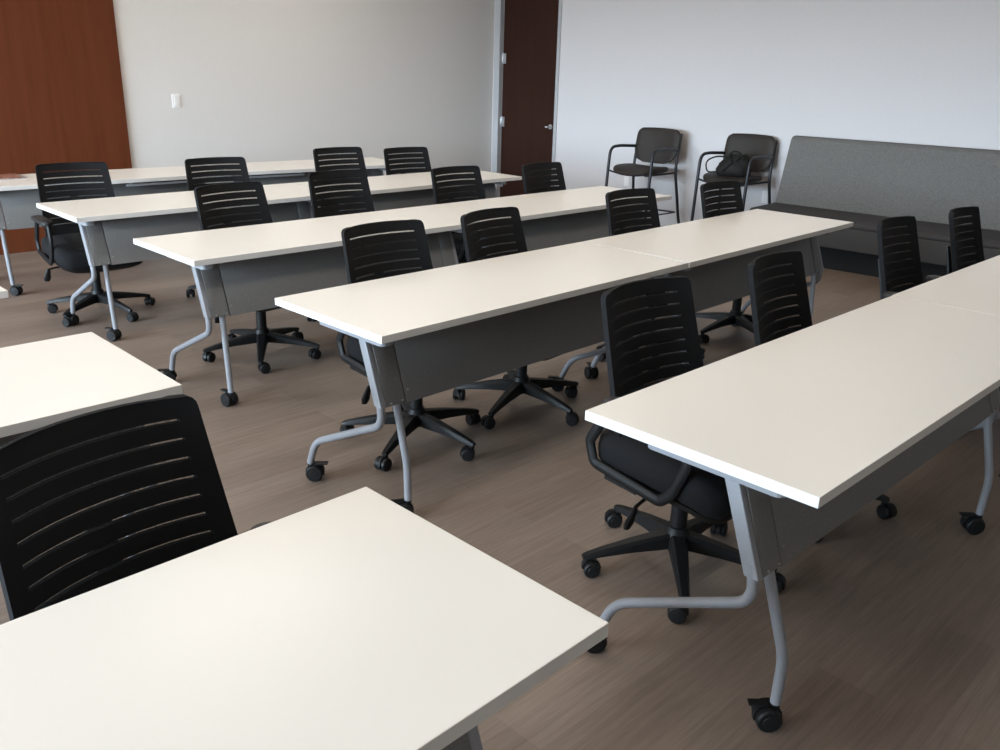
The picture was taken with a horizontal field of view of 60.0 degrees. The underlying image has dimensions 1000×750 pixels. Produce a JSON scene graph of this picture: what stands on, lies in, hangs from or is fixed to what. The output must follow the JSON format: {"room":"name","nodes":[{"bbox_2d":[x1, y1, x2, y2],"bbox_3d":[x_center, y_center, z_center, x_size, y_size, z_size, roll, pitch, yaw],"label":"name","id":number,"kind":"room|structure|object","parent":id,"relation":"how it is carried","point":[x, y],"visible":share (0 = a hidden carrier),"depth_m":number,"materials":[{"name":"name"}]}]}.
{"room":"training classroom","nodes":[
{"label":"training classroom","id":0,"kind":"room"},
{"bbox_2d":[113,0,494,206],"bbox_3d":[-4.463,-2.175,6.003,12.500,2.850,0.150,-17,27,-42],"label":"wall","id":1,"kind":"structure","parent":0,"point":[254,80],"depth_m":8.32,"materials":[{"name":"grey paint"}]},
{"bbox_2d":[0,0,131,254],"bbox_3d":[-5.913,-1.694,4.544,7.780,2.849,0.029,-17,27,-42],"label":"wall panel","id":2,"kind":"object","parent":1,"relation":"attached to","point":[62,95],"depth_m":6.84,"materials":[{"name":"brown wood"}]},
{"bbox_2d":[171,94,180,107],"bbox_3d":[-2.809,-2.378,7.521,0.074,0.116,0.017,-17,27,-42],"label":"light switch","id":3,"kind":"object","parent":1,"relation":"attached to","point":[176,103],"visible":1,"depth_m":7.52,"materials":[{"name":"white plastic"}]},
{"bbox_2d":[0,224,999,749],"bbox_3d":[-0.782,0.410,3.386,13.190,0.080,10.214,-17,27,-42],"label":"floor","id":4,"kind":"structure","parent":0,"point":[892,625],"depth_m":2.92,"materials":[{"name":"brown wood"}]},
{"bbox_2d":[0,286,8,298],"bbox_3d":[-2.569,0.141,2.828,1.690,0.712,0.619,-17,27,-42],"label":"table","id":5,"kind":"object","parent":4,"relation":"on","point":[3,292],"visible":1,"depth_m":3.06,"materials":[{"name":"white laminate"}]},
{"bbox_2d":[0,332,182,557],"bbox_3d":[-1.646,0.464,1.989,1.690,0.712,0.619,-17,27,-42],"label":"table","id":6,"kind":"object","parent":4,"relation":"on","point":[43,383],"visible":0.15,"depth_m":2.23,"materials":[{"name":"white laminate"}]},
{"bbox_2d":[30,162,154,326],"bbox_3d":[-2.441,-0.806,5.235,0.634,0.888,0.641,-14,25,-37],"label":"chair","id":7,"kind":"object","parent":4,"relation":"on","point":[62,245],"visible":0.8,"depth_m":5.21,"materials":[{"name":"black plastic"}]},
{"bbox_2d":[0,166,218,295],"bbox_3d":[-2.829,-1.065,6.197,1.690,0.712,0.619,-15,25,-39],"label":"table","id":8,"kind":"object","parent":4,"relation":"on","point":[19,198],"visible":0.28,"depth_m":5.72,"materials":[{"name":"white laminate"}]},
{"bbox_2d":[0,173,27,179],"bbox_3d":[-3.362,-1.327,5.812,0.300,0.011,0.240,-15,25,-38],"label":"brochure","id":9,"kind":"object","parent":8,"relation":"on","point":[13,175],"visible":1,"depth_m":5.82,"materials":[{"name":"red paper"}]},
{"bbox_2d":[0,394,270,620],"bbox_3d":[-0.582,0.541,1.590,0.651,0.888,0.628,16,24,35],"label":"chair","id":10,"kind":"object","parent":4,"relation":"on","point":[105,544],"visible":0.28,"depth_m":1.59,"materials":[{"name":"black plastic"}]},
{"bbox_2d":[36,183,338,340],"bbox_3d":[-1.822,-0.731,5.335,1.640,0.712,0.619,-17,27,-42],"label":"table","id":11,"kind":"object","parent":4,"relation":"on","point":[122,219],"visible":0.56,"depth_m":4.84,"materials":[{"name":"white laminate"}]},
{"bbox_2d":[185,157,249,297],"bbox_3d":[-1.770,-0.961,5.721,0.626,0.888,0.640,-13,25,-36],"label":"chair","id":12,"kind":"object","parent":4,"relation":"on","point":[192,166],"visible":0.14,"depth_m":5.75,"materials":[{"name":"black plastic"}]},
{"bbox_2d":[194,181,320,373],"bbox_3d":[-1.276,-0.533,4.557,0.616,0.888,0.610,17,25,37],"label":"chair","id":13,"kind":"object","parent":4,"relation":"on","point":[262,335],"visible":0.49,"depth_m":4.59,"materials":[{"name":"black plastic"}]},
{"bbox_2d":[0,487,608,749],"bbox_3d":[-0.659,0.818,1.069,1.690,0.712,0.619,-17,27,-42],"label":"table","id":14,"kind":"object","parent":4,"relation":"on","point":[354,620],"visible":1,"depth_m":1.25,"materials":[{"name":"white laminate"}]},
{"bbox_2d":[207,157,402,184],"bbox_3d":[-1.577,-1.390,7.202,1.500,0.712,0.619,-13,24,-35],"label":"table","id":15,"kind":"object","parent":4,"relation":"on","point":[293,171],"visible":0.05,"depth_m":6.84,"materials":[{"name":"white laminate"}]},
{"bbox_2d":[133,206,484,406],"bbox_3d":[-0.887,-0.400,4.474,1.690,0.712,0.619,-17,27,-42],"label":"table","id":16,"kind":"object","parent":4,"relation":"on","point":[242,269],"visible":0.54,"depth_m":4.01,"materials":[{"name":"white laminate"}]},
{"bbox_2d":[311,147,367,211],"bbox_3d":[-1.056,-1.167,6.309,0.614,0.918,0.615,-16,26,-40],"label":"chair","id":17,"kind":"object","parent":4,"relation":"on","point":[325,159],"visible":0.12,"depth_m":6.33,"materials":[{"name":"black plastic"}]},
{"bbox_2d":[307,169,374,334],"bbox_3d":[-0.825,-0.754,5.210,0.628,0.888,0.618,-16,26,-41],"label":"chair","id":18,"kind":"object","parent":4,"relation":"on","point":[336,206],"visible":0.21,"depth_m":5.25,"materials":[{"name":"black plastic"}]},
{"bbox_2d":[384,147,430,174],"bbox_3d":[-0.602,-1.300,6.762,0.603,0.888,0.634,-15,25,-38],"label":"chair","id":19,"kind":"object","parent":4,"relation":"on","point":[410,154],"visible":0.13,"depth_m":6.81,"materials":[{"name":"black plastic"}]},
{"bbox_2d":[294,171,521,210],"bbox_3d":[-0.644,-1.087,6.423,1.640,0.712,0.619,-17,27,-42],"label":"table","id":20,"kind":"object","parent":4,"relation":"on","point":[388,192],"visible":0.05,"depth_m":6.13,"materials":[{"name":"white laminate"}]},
{"bbox_2d":[336,219,480,471],"bbox_3d":[-0.336,-0.144,3.533,0.638,0.888,0.631,-17,27,-42],"label":"chair","id":21,"kind":"object","parent":4,"relation":"on","point":[415,415],"visible":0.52,"depth_m":3.56,"materials":[{"name":"black plastic"}]},
{"bbox_2d":[431,165,485,263],"bbox_3d":[-0.173,-0.867,5.577,0.639,0.888,0.635,-17,27,-42],"label":"chair","id":22,"kind":"object","parent":4,"relation":"on","point":[476,183],"visible":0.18,"depth_m":5.58,"materials":[{"name":"black plastic"}]},
{"bbox_2d":[275,242,688,512],"bbox_3d":[0.007,-0.047,3.549,0.610,0.712,1.692,20,26,41],"label":"table","id":23,"kind":"object","parent":4,"relation":"on","point":[421,334],"visible":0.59,"depth_m":3.17,"materials":[{"name":"white laminate"}]},
{"bbox_2d":[453,207,578,428],"bbox_3d":[0.109,-0.263,3.903,0.644,0.888,0.634,16,24,35],"label":"chair","id":24,"kind":"object","parent":4,"relation":"on","point":[516,383],"visible":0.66,"depth_m":3.98,"materials":[{"name":"black plastic"}]},
{"bbox_2d":[521,162,565,193],"bbox_3d":[0.432,-0.975,5.926,0.661,0.888,0.616,18,26,39],"label":"chair","id":25,"kind":"object","parent":4,"relation":"on","point":[530,177],"visible":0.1,"depth_m":5.96,"materials":[{"name":"black plastic"}]},
{"bbox_2d":[419,186,671,254],"bbox_3d":[0.326,-0.767,5.595,1.690,0.712,0.619,-17,27,-42],"label":"table","id":26,"kind":"object","parent":4,"relation":"on","point":[562,217],"visible":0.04,"depth_m":5.33,"materials":[{"name":"white laminate"}]},
{"bbox_2d":[605,127,682,223],"bbox_3d":[1.404,-1.903,8.480,0.592,0.978,0.637,18,26,39],"label":"chair","id":27,"kind":"object","parent":4,"relation":"on","point":[653,144],"visible":0.91,"depth_m":8.44,"materials":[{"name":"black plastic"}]},
{"bbox_2d":[596,188,704,369],"bbox_3d":[0.841,-0.535,4.722,0.636,0.888,0.610,-16,26,-41],"label":"chair","id":28,"kind":"object","parent":4,"relation":"on","point":[645,196],"visible":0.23,"depth_m":4.75,"materials":[{"name":"black plastic"}]},
{"bbox_2d":[581,276,785,623],"bbox_3d":[0.575,0.192,2.659,0.605,0.888,0.653,-15,25,-39],"label":"chair","id":29,"kind":"object","parent":4,"relation":"on","point":[627,462],"visible":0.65,"depth_m":2.65,"materials":[{"name":"black plastic"}]},
{"bbox_2d":[583,209,853,378],"bbox_3d":[1.202,-0.428,4.709,0.619,0.712,1.708,19,26,41],"label":"table","id":30,"kind":"object","parent":4,"relation":"on","point":[718,251],"visible":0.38,"depth_m":4.40,"materials":[{"name":"white laminate"}]},
{"bbox_2d":[690,133,777,220],"bbox_3d":[2.156,-1.701,7.967,0.592,0.978,0.637,18,26,39],"label":"chair","id":31,"kind":"object","parent":4,"relation":"on","point":[760,149],"visible":0.72,"depth_m":7.90,"materials":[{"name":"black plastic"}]},
{"bbox_2d":[705,151,751,176],"bbox_3d":[2.083,-1.919,7.842,0.403,0.229,0.191,11,22,26],"label":"handbag","id":32,"kind":"object","parent":31,"relation":"on","point":[734,165],"visible":0.94,"depth_m":7.78,"materials":[{"name":"black leather"}]},
{"bbox_2d":[695,180,790,343],"bbox_3d":[1.415,-0.662,5.121,0.627,0.888,0.629,-17,27,-42],"label":"chair","id":33,"kind":"object","parent":4,"relation":"on","point":[735,316],"visible":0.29,"depth_m":5.19,"materials":[{"name":"black plastic"},{"name":"black fabric"},{"name":"soft grey black plastic"}]},
{"bbox_2d":[585,296,999,732],"bbox_3d":[1.054,0.301,2.649,1.812,0.712,0.633,-17,27,-42],"label":"table","id":34,"kind":"object","parent":4,"relation":"on","point":[804,429],"visible":0.9,"depth_m":2.19,"materials":[{"name":"white laminate"}]},
{"bbox_2d":[747,250,896,542],"bbox_3d":[1.127,0.046,3.111,0.661,0.888,0.610,18,25,38],"label":"chair","id":35,"kind":"object","parent":4,"relation":"on","point":[767,317],"visible":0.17,"depth_m":3.15,"materials":[{"name":"black plastic"},{"name":"black fabric"},{"name":"soft grey black plastic"}]},
{"bbox_2d":[750,135,999,282],"bbox_3d":[3.382,-1.251,6.769,2.771,0.992,0.800,18,26,39],"label":"upholstered bench","id":36,"kind":"object","parent":4,"relation":"on","point":[864,183],"visible":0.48,"depth_m":7.02,"materials":[{"name":"grey fabric"}]},
{"bbox_2d":[750,203,999,249],"bbox_3d":[3.285,-1.122,6.705,2.771,0.056,0.519,18,26,39],"label":"seat cushion","id":37,"kind":"object","parent":36,"relation":"on","point":[935,231],"depth_m":6.88,"materials":[{"name":"grey fabric"}]},
{"bbox_2d":[775,135,999,230],"bbox_3d":[3.570,-1.487,6.881,2.750,0.612,0.280,18,26,39],"label":"cushion","id":38,"kind":"object","parent":36,"relation":"on","point":[876,178],"depth_m":7.11,"materials":[{"name":"grey fabric"}]},
{"bbox_2d":[877,216,941,299],"bbox_3d":[1.923,-0.245,3.988,0.637,0.888,0.634,20,26,41],"label":"chair","id":39,"kind":"object","parent":4,"relation":"on","point":[888,272],"visible":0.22,"depth_m":4.06,"materials":[{"name":"black plastic"},{"name":"black fabric"},{"name":"soft grey black plastic"}]},
{"bbox_2d":[892,255,999,476],"bbox_3d":[2.336,-0.085,3.830,1.750,0.712,0.619,-17,27,-42],"label":"table","id":40,"kind":"object","parent":4,"relation":"on","point":[976,287],"visible":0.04,"depth_m":3.43,"materials":[{"name":"white laminate"}]},
{"bbox_2d":[946,206,999,389],"bbox_3d":[2.458,-0.357,4.342,0.633,0.888,0.603,19,26,40],"label":"chair","id":41,"kind":"object","parent":4,"relation":"on","point":[955,260],"visible":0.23,"depth_m":4.41,"materials":[{"name":"black plastic"},{"name":"black fabric"},{"name":"soft grey black plastic"}]},
{"bbox_2d":[491,0,999,225],"bbox_3d":[3.636,-2.272,6.886,9.932,2.850,0.140,18,26,39],"label":"wall","id":42,"kind":"structure","parent":0,"point":[923,72],"depth_m":7.87,"materials":[{"name":"grey paint"}]},
{"bbox_2d":[492,0,562,196],"bbox_3d":[0.316,-3.177,9.746,0.950,2.470,0.142,18,26,39],"label":"trim","id":43,"kind":"structure","parent":42,"relation":"attached to","point":[499,4],"depth_m":9.84,"materials":[{"name":"grey paint"}]},
{"bbox_2d":[499,0,558,196],"bbox_3d":[0.329,-3.152,9.740,0.124,2.412,0.820,-17,27,-42],"label":"door","id":44,"kind":"structure","parent":42,"relation":"in","point":[529,55],"depth_m":9.71,"materials":[{"name":"brown wood"}]},
{"bbox_2d":[624,176,628,185],"bbox_3d":[1.324,-2.036,9.078,0.060,0.112,0.008,18,26,39],"label":"wall outlet","id":45,"kind":"object","parent":42,"relation":"attached to","point":[626,178],"visible":0.88,"depth_m":9.07,"materials":[{"name":"white plastic"}]},
{"bbox_2d":[761,191,767,202],"bbox_3d":[2.473,-1.664,8.097,0.060,0.112,0.008,18,26,39],"label":"wall outlet","id":46,"kind":"object","parent":42,"relation":"attached to","point":[764,198],"visible":0.94,"depth_m":8.10,"materials":[{"name":"white plastic"}]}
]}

